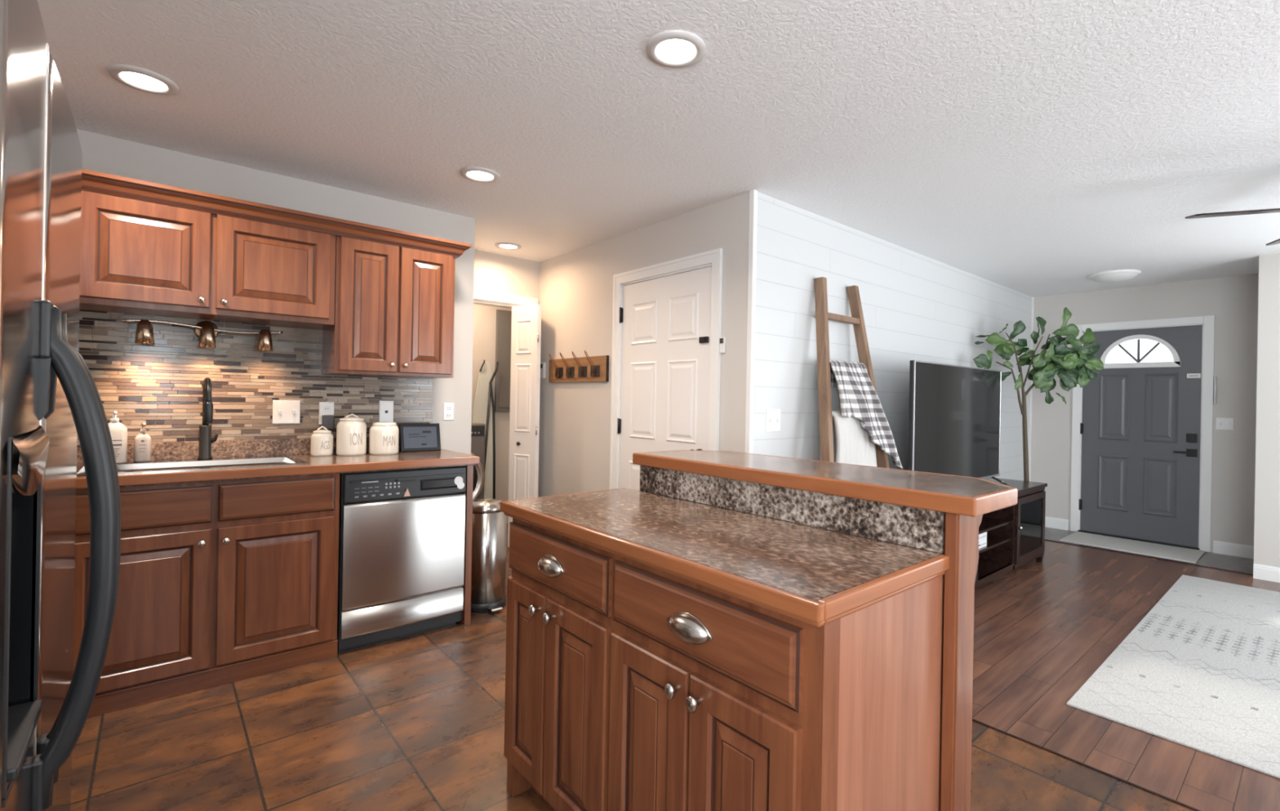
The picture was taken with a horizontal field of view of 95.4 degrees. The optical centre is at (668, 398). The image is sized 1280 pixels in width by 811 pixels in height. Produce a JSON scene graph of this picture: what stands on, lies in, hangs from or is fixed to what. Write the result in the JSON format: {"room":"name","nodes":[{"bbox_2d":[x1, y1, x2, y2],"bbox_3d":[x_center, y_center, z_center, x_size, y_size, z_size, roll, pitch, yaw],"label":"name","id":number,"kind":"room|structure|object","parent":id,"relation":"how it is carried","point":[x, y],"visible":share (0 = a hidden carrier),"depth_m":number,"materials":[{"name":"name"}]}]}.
{"room":"kitchen","nodes":[
{"label":"kitchen","id":0,"kind":"room"},
{"bbox_2d":[76,128,475,454],"bbox_3d":[-2.534,0.007,3.252,2.627,2.436,0.770,1,0,-41],"label":"wall","id":1,"kind":"structure","parent":0,"point":[103,153],"depth_m":3.30,"materials":[{"name":"grey paint"}]},
{"bbox_2d":[80,190,336,328],"bbox_3d":[-2.425,-0.638,2.577,1.633,0.480,0.348,1,0,-41],"label":"upper cabinet","id":2,"kind":"object","parent":1,"relation":"attached to","point":[138,256],"visible":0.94,"depth_m":2.65,"materials":[{"name":"brown wood"}]},
{"bbox_2d":[81,168,471,258],"bbox_3d":[-2.157,-0.893,2.803,2.327,0.074,0.380,1,0,-41],"label":"crown molding","id":3,"kind":"structure","parent":2,"relation":"attached to","point":[94,181],"depth_m":2.76,"materials":[{"name":"brown wood"}]},
{"bbox_2d":[77,309,433,444],"bbox_3d":[-2.323,-0.111,2.915,2.247,0.640,0.010,1,0,-41],"label":"backsplash","id":4,"kind":"structure","parent":1,"relation":"attached to","point":[159,385],"depth_m":2.96,"materials":[{"name":"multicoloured tile"}]},
{"bbox_2d":[121,318,283,351],"bbox_3d":[-2.273,-0.323,2.873,0.621,0.137,0.114,1,0,-41],"label":"light","id":5,"kind":"object","parent":4,"relation":"attached to","point":[206,331],"visible":1,"depth_m":2.83,"materials":[{"name":"brown metal"}]},
{"bbox_2d":[272,400,300,423],"bbox_3d":[-2.057,0.069,3.136,0.125,0.126,0.016,1,0,-41],"label":"light switch","id":6,"kind":"object","parent":4,"relation":"attached to","point":[284,411],"visible":1,"depth_m":3.14,"materials":[{"name":"white plastic"}]},
{"bbox_2d":[318,401,333,424],"bbox_3d":[-1.917,0.078,3.264,0.074,0.127,0.008,1,0,-41],"label":"wall outlet","id":7,"kind":"object","parent":4,"relation":"attached to","point":[325,407],"visible":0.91,"depth_m":3.26,"materials":[{"name":"white plastic"}]},
{"bbox_2d":[323,406,329,411],"bbox_3d":[-1.914,0.054,3.261,0.034,0.028,0.002,1,0,-41],"label":"socket","id":8,"kind":"object","parent":7,"relation":"attached to","point":[325,408],"depth_m":3.26,"materials":[{"name":"white plastic"}]},
{"bbox_2d":[321,414,334,429],"bbox_3d":[-1.900,0.129,3.249,0.056,0.080,0.036,1,0,-41],"label":"plug adapter","id":9,"kind":"object","parent":7,"relation":"attached to","point":[327,420],"visible":0.98,"depth_m":3.24,"materials":[{"name":"grey plastic"}]},
{"bbox_2d":[378,400,393,422],"bbox_3d":[-1.681,0.075,3.470,0.079,0.132,0.009,1,0,-41],"label":"light switch","id":10,"kind":"object","parent":4,"relation":"attached to","point":[386,407],"visible":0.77,"depth_m":3.47,"materials":[{"name":"white plastic"}]},
{"bbox_2d":[321,235,455,377],"bbox_3d":[-1.579,-0.497,3.323,0.622,0.730,0.348,1,0,-41],"label":"upper cabinet","id":11,"kind":"object","parent":1,"relation":"attached to","point":[394,305],"visible":0.95,"depth_m":3.19,"materials":[{"name":"brown wood"}]},
{"bbox_2d":[443,402,453,419],"bbox_3d":[-1.406,0.079,3.726,0.067,0.110,0.008,1,0,-41],"label":"wall outlet","id":12,"kind":"object","parent":1,"relation":"attached to","point":[448,407],"visible":1,"depth_m":3.72,"materials":[{"name":"white plastic"}]},
{"bbox_2d":[445,413,451,417],"bbox_3d":[-1.405,0.103,3.724,0.034,0.028,0.002,1,0,-41],"label":"socket","id":13,"kind":"object","parent":12,"relation":"attached to","point":[447,415],"depth_m":3.72,"materials":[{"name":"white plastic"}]},
{"bbox_2d":[446,405,451,409],"bbox_3d":[-1.404,0.055,3.724,0.034,0.028,0.002,1,0,-41],"label":"socket","id":14,"kind":"object","parent":12,"relation":"attached to","point":[448,407],"depth_m":3.72,"materials":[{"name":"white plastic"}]},
{"bbox_2d":[471,249,539,523],"bbox_3d":[-1.720,0.022,5.175,1.850,2.436,0.995,1,0,-41],"label":"wall","id":15,"kind":"structure","parent":0,"point":[484,316],"depth_m":5.58,"materials":[{"name":"grey paint"}]},
{"bbox_2d":[494,309,511,411],"bbox_3d":[-1.548,-0.377,5.821,0.370,1.000,0.039,1,0,-41],"label":"electrical panel","id":16,"kind":"object","parent":15,"relation":"attached to","point":[504,317],"visible":0.42,"depth_m":5.73,"materials":[{"name":"grey paint"}]},
{"bbox_2d":[473,289,537,308],"bbox_3d":[-1.510,0.186,4.755,0.885,2.115,0.118,1,0,-41],"label":"trim","id":17,"kind":"structure","parent":15,"relation":"attached to","point":[480,297],"depth_m":4.79,"materials":[{"name":"white paint"}]},
{"bbox_2d":[507,303,541,546],"bbox_3d":[-1.152,0.230,4.804,0.209,2.000,0.287,1,0,-41],"label":"door","id":18,"kind":"structure","parent":15,"relation":"in","point":[526,330],"depth_m":4.75,"materials":[{"name":"white paint"}]},
{"bbox_2d":[70,523,1193,810],"bbox_3d":[-0.081,1.320,1.580,4.200,0.100,8.750,1,0,-41],"label":"floor","id":19,"kind":"structure","parent":0,"point":[415,722],"depth_m":2.09,"materials":[{"name":"tile"}]},
{"bbox_2d":[0,0,120,810],"bbox_3d":[-1.416,0.310,0.864,0.882,1.872,1.010,1,0,-41],"label":"refrigerator","id":20,"kind":"object","parent":19,"relation":"on","point":[50,397],"visible":1,"depth_m":0.97,"materials":[{"name":"grey metal"}]},
{"bbox_2d":[10,424,49,496],"bbox_3d":[-0.966,0.089,0.877,0.018,0.110,0.284,1,0,-41],"label":"water dispenser","id":21,"kind":"object","parent":20,"relation":"attached to","point":[29,443],"depth_m":0.85,"materials":[{"name":"silver metal"}]},
{"bbox_2d":[72,472,340,717],"bbox_3d":[-2.127,0.790,2.697,0.957,0.885,0.612,1,0,-41],"label":"base cabinet","id":22,"kind":"object","parent":19,"relation":"on","point":[224,581],"visible":0.74,"depth_m":2.50,"materials":[{"name":"brown wood"}]},
{"bbox_2d":[337,465,466,653],"bbox_3d":[-1.529,0.803,3.219,0.611,0.882,0.586,1,0,-41],"label":"dishwasher","id":23,"kind":"object","parent":19,"relation":"on","point":[401,565],"visible":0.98,"depth_m":2.98,"materials":[{"name":"grey metal"}]},
{"bbox_2d":[404,488,410,496],"bbox_3d":[-1.344,0.478,2.995,0.032,0.042,0.005,1,0,-41],"label":"clip","id":24,"kind":"object","parent":23,"relation":"attached to","point":[406,493],"visible":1,"depth_m":2.99,"materials":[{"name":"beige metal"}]},
{"bbox_2d":[454,475,464,488],"bbox_3d":[-1.142,0.456,3.179,0.056,0.069,0.006,1,0,-41],"label":"magnet","id":25,"kind":"object","parent":23,"relation":"attached to","point":[458,480],"visible":1,"depth_m":3.18,"materials":[{"name":"white plastic"}]},
{"bbox_2d":[459,464,473,624],"bbox_3d":[-1.298,0.805,3.450,0.035,0.885,0.577,1,0,-41],"label":"end panel","id":26,"kind":"object","parent":19,"relation":"on","point":[466,613],"visible":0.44,"depth_m":3.23,"materials":[{"name":"brown wood"}]},
{"bbox_2d":[471,422,485,500],"bbox_3d":[-2.013,0.713,4.976,0.685,1.025,0.685,1,0,-41],"label":"washing machine","id":27,"kind":"object","parent":19,"relation":"on","point":[477,429],"visible":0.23,"depth_m":4.93,"materials":[{"name":"grey metal"}]},
{"bbox_2d":[471,359,498,498],"bbox_3d":[-1.758,0.427,5.554,0.259,1.608,0.066,1,0,-41],"label":"ironing board","id":28,"kind":"object","parent":19,"relation":"on","point":[483,411],"visible":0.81,"depth_m":5.58,"materials":[{"name":"white"}]},
{"bbox_2d":[471,498,506,613],"bbox_3d":[-1.095,0.932,3.511,0.258,0.638,0.309,1,0,-41],"label":"trash can","id":29,"kind":"object","parent":19,"relation":"on","point":[489,530],"visible":0.67,"depth_m":3.42,"materials":[{"name":"silver metal"}]},
{"bbox_2d":[503,517,944,810],"bbox_3d":[0.037,0.823,1.585,0.534,0.898,1.171,1,0,-41],"label":"kitchen island","id":30,"kind":"object","parent":19,"relation":"on","point":[630,685],"visible":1,"depth_m":1.25,"materials":[{"name":"brown wood"}]},
{"bbox_2d":[499,487,949,626],"bbox_3d":[0.044,0.362,1.590,0.507,0.044,1.207,1,0,-41],"label":"island countertop","id":31,"kind":"structure","parent":30,"relation":"on","point":[815,576],"depth_m":1.33,"materials":[{"name":"stone"}]},
{"bbox_2d":[632,449,1017,810],"bbox_3d":[0.398,0.743,1.827,0.383,1.070,1.202,1,0,-41],"label":"raised bar","id":32,"kind":"object","parent":19,"relation":"on","point":[942,513],"visible":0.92,"depth_m":1.44,"materials":[{"name":"brown wood"}]},
{"bbox_3d":[-2.735,0.779,2.163,0.658,0.885,0.612,1,0,-41],"label":"base cabinet","id":33,"kind":"object","parent":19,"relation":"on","visible":0},
{"bbox_2d":[76,436,479,489],"bbox_3d":[-2.113,0.280,2.709,2.301,0.133,0.608,1,0,-41],"label":"countertop","id":34,"kind":"structure","parent":33,"relation":"on","point":[300,448],"depth_m":2.87,"materials":[{"name":"stone"}]},
{"bbox_2d":[76,453,308,475],"bbox_3d":[-2.182,0.392,2.679,0.820,0.195,0.505,1,0,-41],"label":"sink","id":35,"kind":"object","parent":34,"relation":"in","point":[191,464],"visible":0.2,"depth_m":2.75,"materials":[{"name":"silver metal"}]},
{"bbox_2d":[107,410,127,463],"bbox_3d":[-2.497,0.171,2.622,0.088,0.237,0.069,1,0,-41],"label":"soap bottle","id":36,"kind":"object","parent":35,"relation":"on","point":[118,431],"visible":0.71,"depth_m":2.62,"materials":[{"name":"beige plastic"}]},
{"bbox_2d":[133,422,151,462],"bbox_3d":[-2.446,0.199,2.709,0.060,0.182,0.063,1,0,-41],"label":"soap bottle","id":37,"kind":"object","parent":35,"relation":"on","point":[142,441],"visible":1,"depth_m":2.70,"materials":[{"name":"beige plastic"}]},
{"bbox_2d":[76,457,295,473],"bbox_3d":[-2.151,0.394,2.643,0.736,0.194,0.326,1,0,-41],"label":"basin","id":38,"kind":"object","parent":35,"relation":"in","point":[130,467],"depth_m":2.76,"materials":[{"name":"silver metal"}]},
{"bbox_2d":[196,377,218,459],"bbox_3d":[-2.209,0.096,2.801,0.081,0.398,0.219,1,0,-41],"label":"kitchen faucet","id":39,"kind":"object","parent":34,"relation":"on","point":[206,441],"visible":1,"depth_m":2.83,"materials":[{"name":"black metal"}]},
{"bbox_2d":[310,426,333,456],"bbox_3d":[-1.885,0.225,3.168,0.107,0.160,0.108,1,0,-41],"label":"canister","id":40,"kind":"object","parent":34,"relation":"on","point":[322,440],"visible":1,"depth_m":3.13,"materials":[{"name":"beige ceramic"}]},
{"bbox_2d":[336,413,366,455],"bbox_3d":[-1.758,0.193,3.230,0.147,0.228,0.148,1,0,-41],"label":"canister","id":41,"kind":"object","parent":34,"relation":"on","point":[351,432],"visible":1,"depth_m":3.17,"materials":[{"name":"beige ceramic"}]},
{"bbox_2d":[368,422,399,454],"bbox_3d":[-1.616,0.221,3.309,0.151,0.179,0.152,1,0,-41],"label":"canister","id":42,"kind":"object","parent":34,"relation":"on","point":[384,437],"visible":1,"depth_m":3.25,"materials":[{"name":"beige ceramic"}]},
{"bbox_2d":[398,422,440,452],"bbox_3d":[-1.505,0.231,3.518,0.234,0.168,0.084,1,0,-41],"label":"display","id":43,"kind":"object","parent":34,"relation":"on","point":[412,437],"visible":0.99,"depth_m":3.50,"materials":[{"name":"black plastic"}]},
{"bbox_2d":[537,191,749,497],"bbox_3d":[-0.340,0.047,4.201,0.100,2.436,2.491,1,0,-41],"label":"wall","id":44,"kind":"structure","parent":0,"point":[575,288],"depth_m":4.31,"materials":[{"name":"grey paint"}]},
{"bbox_2d":[540,361,546,377],"bbox_3d":[-1.075,-0.246,4.949,0.024,0.135,0.090,1,0,-41],"label":"thermostat","id":45,"kind":"object","parent":44,"relation":"attached to","point":[542,364],"visible":0.66,"depth_m":4.92,"materials":[{"name":"white plastic"}]},
{"bbox_2d":[548,350,608,382],"bbox_3d":[-0.751,-0.249,4.505,0.123,0.229,0.828,1,0,-41],"label":"hook rail","id":46,"kind":"object","parent":44,"relation":"attached to","point":[593,368],"visible":1,"depth_m":4.46,"materials":[{"name":"brown wood"}]},
{"bbox_2d":[609,248,722,490],"bbox_3d":[-0.043,0.193,3.799,0.180,2.155,1.054,1,0,-41],"label":"door","id":47,"kind":"structure","parent":44,"relation":"in","point":[667,315],"depth_m":3.77,"materials":[{"name":"white paint"}]},
{"bbox_2d":[720,337,725,352],"bbox_3d":[0.313,-0.313,3.375,0.018,0.090,0.035,1,0,-41],"label":"door chime","id":48,"kind":"object","parent":44,"relation":"attached to","point":[722,340],"visible":1,"depth_m":3.37,"materials":[{"name":"white plastic"}]},
{"bbox_2d":[972,718,1200,810],"bbox_3d":[2.134,1.308,1.312,0.009,0.004,5.122,1,0,-41],"label":"trim","id":49,"kind":"structure","parent":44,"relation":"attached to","point":[973,719],"depth_m":2.04,"materials":[{"name":"brown wood"}]},
{"bbox_2d":[37,0,1279,297],"bbox_3d":[1.542,-1.187,2.967,8.400,0.100,8.750,1,0,-41],"label":"ceiling","id":50,"kind":"structure","parent":0,"point":[1032,148],"depth_m":2.35,"materials":[{"name":"white paint"}]},
{"bbox_2d":[106,64,178,95],"bbox_3d":[-1.969,-1.194,2.186,0.200,0.012,0.200,1,0,-41],"label":"recessed light","id":51,"kind":"object","parent":50,"relation":"in","point":[134,77],"visible":1,"depth_m":2.17,"materials":[{"name":"white plastic"}]},
{"bbox_2d":[460,166,500,182],"bbox_3d":[-0.988,-1.177,3.060,0.200,0.012,0.200,1,0,-41],"label":"recessed light","id":52,"kind":"object","parent":50,"relation":"in","point":[478,174],"visible":1,"depth_m":3.04,"materials":[{"name":"white plastic"}]},
{"bbox_2d":[494,241,521,249],"bbox_3d":[-1.237,-1.181,4.498,0.200,0.012,0.200,1,0,-41],"label":"recessed light","id":53,"kind":"object","parent":50,"relation":"in","point":[504,245],"visible":1,"depth_m":4.48,"materials":[{"name":"white"}]},
{"bbox_2d":[645,30,706,67],"bbox_3d":[0.025,-1.159,1.935,0.200,0.012,0.200,1,0,-41],"label":"recessed light","id":54,"kind":"object","parent":50,"relation":"in","point":[668,48],"visible":1,"depth_m":1.92,"materials":[{"name":"grey plastic"}]},
{"bbox_2d":[1088,269,1141,282],"bbox_3d":[3.900,-1.061,5.093,0.370,0.068,0.370,1,0,-41],"label":"flush light","id":55,"kind":"object","parent":50,"relation":"attached to","point":[1118,275],"visible":1,"depth_m":5.00,"materials":[{"name":"white glass"}]},
{"bbox_2d":[1185,208,1279,245],"bbox_3d":[3.187,-0.962,2.605,1.039,0.291,1.039,1,0,-26],"label":"ceiling fan","id":56,"kind":"object","parent":50,"relation":"hanging from","point":[1273,210],"visible":1,"depth_m":2.76,"materials":[{"name":"black"}]},
{"bbox_2d":[752,191,1031,480],"bbox_3d":[2.173,0.092,4.811,4.682,2.436,0.112,1,0,-41],"label":"wall","id":57,"kind":"structure","parent":0,"point":[916,306],"depth_m":3.99,"materials":[{"name":"white wood"}]},
{"bbox_2d":[745,189,757,453],"bbox_3d":[0.452,0.061,3.234,0.030,2.436,0.032,1,0,-41],"label":"trim","id":58,"kind":"structure","parent":57,"relation":"attached to","point":[753,193],"depth_m":3.22,"materials":[{"name":"white paint"}]},
{"bbox_2d":[765,408,780,431],"bbox_3d":[0.608,0.122,3.350,0.130,0.130,0.016,1,0,-41],"label":"light switch","id":59,"kind":"object","parent":57,"relation":"attached to","point":[772,416],"visible":1,"depth_m":3.35,"materials":[{"name":"white plastic"}]},
{"bbox_2d":[1028,296,1034,481],"bbox_3d":[3.885,0.123,6.234,0.030,2.436,0.010,1,0,-41],"label":"trim","id":60,"kind":"structure","parent":57,"relation":"attached to","point":[1033,297],"depth_m":6.23,"materials":[{"name":"white paint"}]},
{"bbox_2d":[972,539,1279,810],"bbox_3d":[3.612,1.386,2.563,3.873,0.100,5.350,1,0,-41],"label":"floor","id":61,"kind":"structure","parent":0,"point":[1042,629],"depth_m":2.90,"materials":[{"name":"brown wood"}]},
{"bbox_2d":[813,276,889,467],"bbox_3d":[1.135,0.274,3.574,0.871,2.035,0.368,1,0,-41],"label":"blanket ladder","id":62,"kind":"object","parent":61,"relation":"on","point":[822,316],"visible":0.44,"depth_m":3.52,"materials":[{"name":"brown wood"}]},
{"bbox_2d":[831,410,876,466],"bbox_3d":[1.115,0.410,3.557,0.443,0.676,0.162,1,0,-41],"label":"blanket","id":63,"kind":"object","parent":62,"relation":"hanging from","point":[852,443],"visible":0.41,"depth_m":3.49,"materials":[{"name":"grey fabric"}]},
{"bbox_2d":[829,360,902,468],"bbox_3d":[1.191,0.099,3.594,0.572,0.668,0.269,1,0,-41],"label":"plaid blanket","id":64,"kind":"object","parent":62,"relation":"on","point":[859,399],"visible":0.94,"depth_m":3.58,"materials":[{"name":"fabric"}]},
{"bbox_2d":[974,477,1047,588],"bbox_3d":[2.272,0.992,4.325,1.814,0.640,0.476,1,0,-41],"label":"media console","id":65,"kind":"object","parent":61,"relation":"on","point":[1015,533],"visible":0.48,"depth_m":4.39,"materials":[{"name":"brown wood"}]},
{"bbox_2d":[907,360,1009,485],"bbox_3d":[2.100,0.214,4.196,1.476,0.905,0.289,1,0,-41],"label":"television","id":66,"kind":"object","parent":65,"relation":"on","point":[954,411],"visible":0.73,"depth_m":4.10,"materials":[{"name":"grey plastic"}]},
{"bbox_2d":[978,538,986,548],"bbox_3d":[2.089,0.998,4.056,0.230,0.052,0.167,1,0,-41],"label":"box","id":67,"kind":"object","parent":65,"relation":"on","point":[984,542],"visible":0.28,"depth_m":4.03,"materials":[{"name":"white"}]},
{"bbox_2d":[978,531,986,541],"bbox_3d":[2.090,0.947,4.056,0.230,0.050,0.167,1,0,-41],"label":"box","id":68,"kind":"object","parent":67,"relation":"on","point":[983,535],"visible":0.23,"depth_m":4.02,"materials":[{"name":"white"}]},
{"bbox_2d":[978,516,1010,533],"bbox_3d":[2.164,0.905,4.253,0.660,0.018,0.400,1,0,-41],"label":"shelf","id":69,"kind":"object","parent":65,"relation":"attached to","point":[988,523],"depth_m":4.24,"materials":[{"name":"brown wood"}]},
{"bbox_2d":[978,533,1010,553],"bbox_3d":[2.162,1.035,4.253,0.660,0.018,0.400,1,0,-41],"label":"shelf","id":70,"kind":"object","parent":65,"relation":"attached to","point":[993,540],"depth_m":4.26,"materials":[{"name":"brown wood"}]},
{"bbox_2d":[973,306,1103,480],"bbox_3d":[3.130,0.276,5.006,1.140,2.103,0.380,1,0,6],"label":"fig tree","id":71,"kind":"object","parent":61,"relation":"on","point":[1074,365],"visible":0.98,"depth_m":4.95,"materials":[{"name":"green plant"}]},
{"bbox_2d":[1066,574,1279,777],"bbox_3d":[3.518,1.329,2.631,2.945,0.010,2.177,1,0,-41],"label":"area rug","id":72,"kind":"object","parent":61,"relation":"on","point":[1200,671],"visible":1,"depth_m":2.74,"materials":[{"name":"white fabric"}]},
{"bbox_2d":[1031,273,1258,551],"bbox_3d":[4.552,0.135,5.589,0.120,2.436,1.884,1,0,-41],"label":"wall","id":73,"kind":"structure","parent":0,"point":[1233,300],"depth_m":5.17,"materials":[{"name":"grey paint"}]},
{"bbox_2d":[1044,515,1068,530],"bbox_3d":[3.982,1.289,6.111,0.016,0.108,0.374,1,0,-41],"label":"baseboard","id":74,"kind":"structure","parent":73,"relation":"attached to","point":[1050,522],"depth_m":6.04,"materials":[{"name":"white paint"}]},
{"bbox_2d":[1070,315,1214,551],"bbox_3d":[4.515,0.301,5.591,0.169,2.103,1.056,1,0,-41],"label":"door","id":75,"kind":"structure","parent":73,"relation":"in","point":[1141,452],"depth_m":5.51,"materials":[{"name":"grey paint"}]},
{"bbox_2d":[1213,376,1217,403],"bbox_3d":[4.843,-0.082,5.154,0.022,0.240,0.016,1,0,-41],"label":"strip","id":76,"kind":"object","parent":73,"relation":"attached to","point":[1215,377],"visible":1,"depth_m":5.15,"materials":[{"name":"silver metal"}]},
{"bbox_2d":[1215,417,1233,430],"bbox_3d":[4.883,0.216,5.108,0.016,0.105,0.113,1,0,-41],"label":"light switch","id":77,"kind":"object","parent":73,"relation":"attached to","point":[1220,423],"visible":1,"depth_m":5.11,"materials":[{"name":"white plastic"}]},
{"bbox_2d":[1213,540,1253,559],"bbox_3d":[4.924,1.306,5.039,0.016,0.108,0.300,1,0,-41],"label":"baseboard","id":78,"kind":"structure","parent":73,"relation":"attached to","point":[1219,547],"depth_m":5.05,"materials":[{"name":"white paint"}]},
{"bbox_2d":[1044,526,1253,573],"bbox_3d":[4.295,1.399,5.394,0.890,0.100,2.000,1,0,-41],"label":"floor","id":79,"kind":"structure","parent":0,"point":[1208,558],"depth_m":4.92,"materials":[{"name":"grey tile"}]},
{"bbox_2d":[1059,531,1205,563],"bbox_3d":[4.228,1.341,5.327,0.580,0.012,0.960,1,0,-41],"label":"door mat","id":80,"kind":"object","parent":79,"relation":"on","point":[1170,552],"visible":1,"depth_m":5.26,"materials":[{"name":"grey fabric"}]},
{"bbox_2d":[1253,253,1279,567],"bbox_3d":[5.906,0.159,3.442,0.920,2.436,3.370,1,0,-41],"label":"wall","id":81,"kind":"structure","parent":0,"point":[1267,481],"depth_m":4.36,"materials":[{"name":"grey paint"}]},
{"bbox_2d":[1044,538,1253,574],"bbox_3d":[3.927,1.339,5.139,0.030,0.006,1.764,1,0,-41],"label":"trim","id":82,"kind":"structure","parent":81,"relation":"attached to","point":[1045,539],"depth_m":4.91,"materials":[{"name":"brown wood"}]},
{"bbox_2d":[1253,563,1279,582],"bbox_3d":[5.534,1.317,3.133,0.016,0.108,3.370,1,0,-41],"label":"baseboard","id":83,"kind":"structure","parent":81,"relation":"attached to","point":[1270,573],"depth_m":4.34,"materials":[{"name":"white paint"}]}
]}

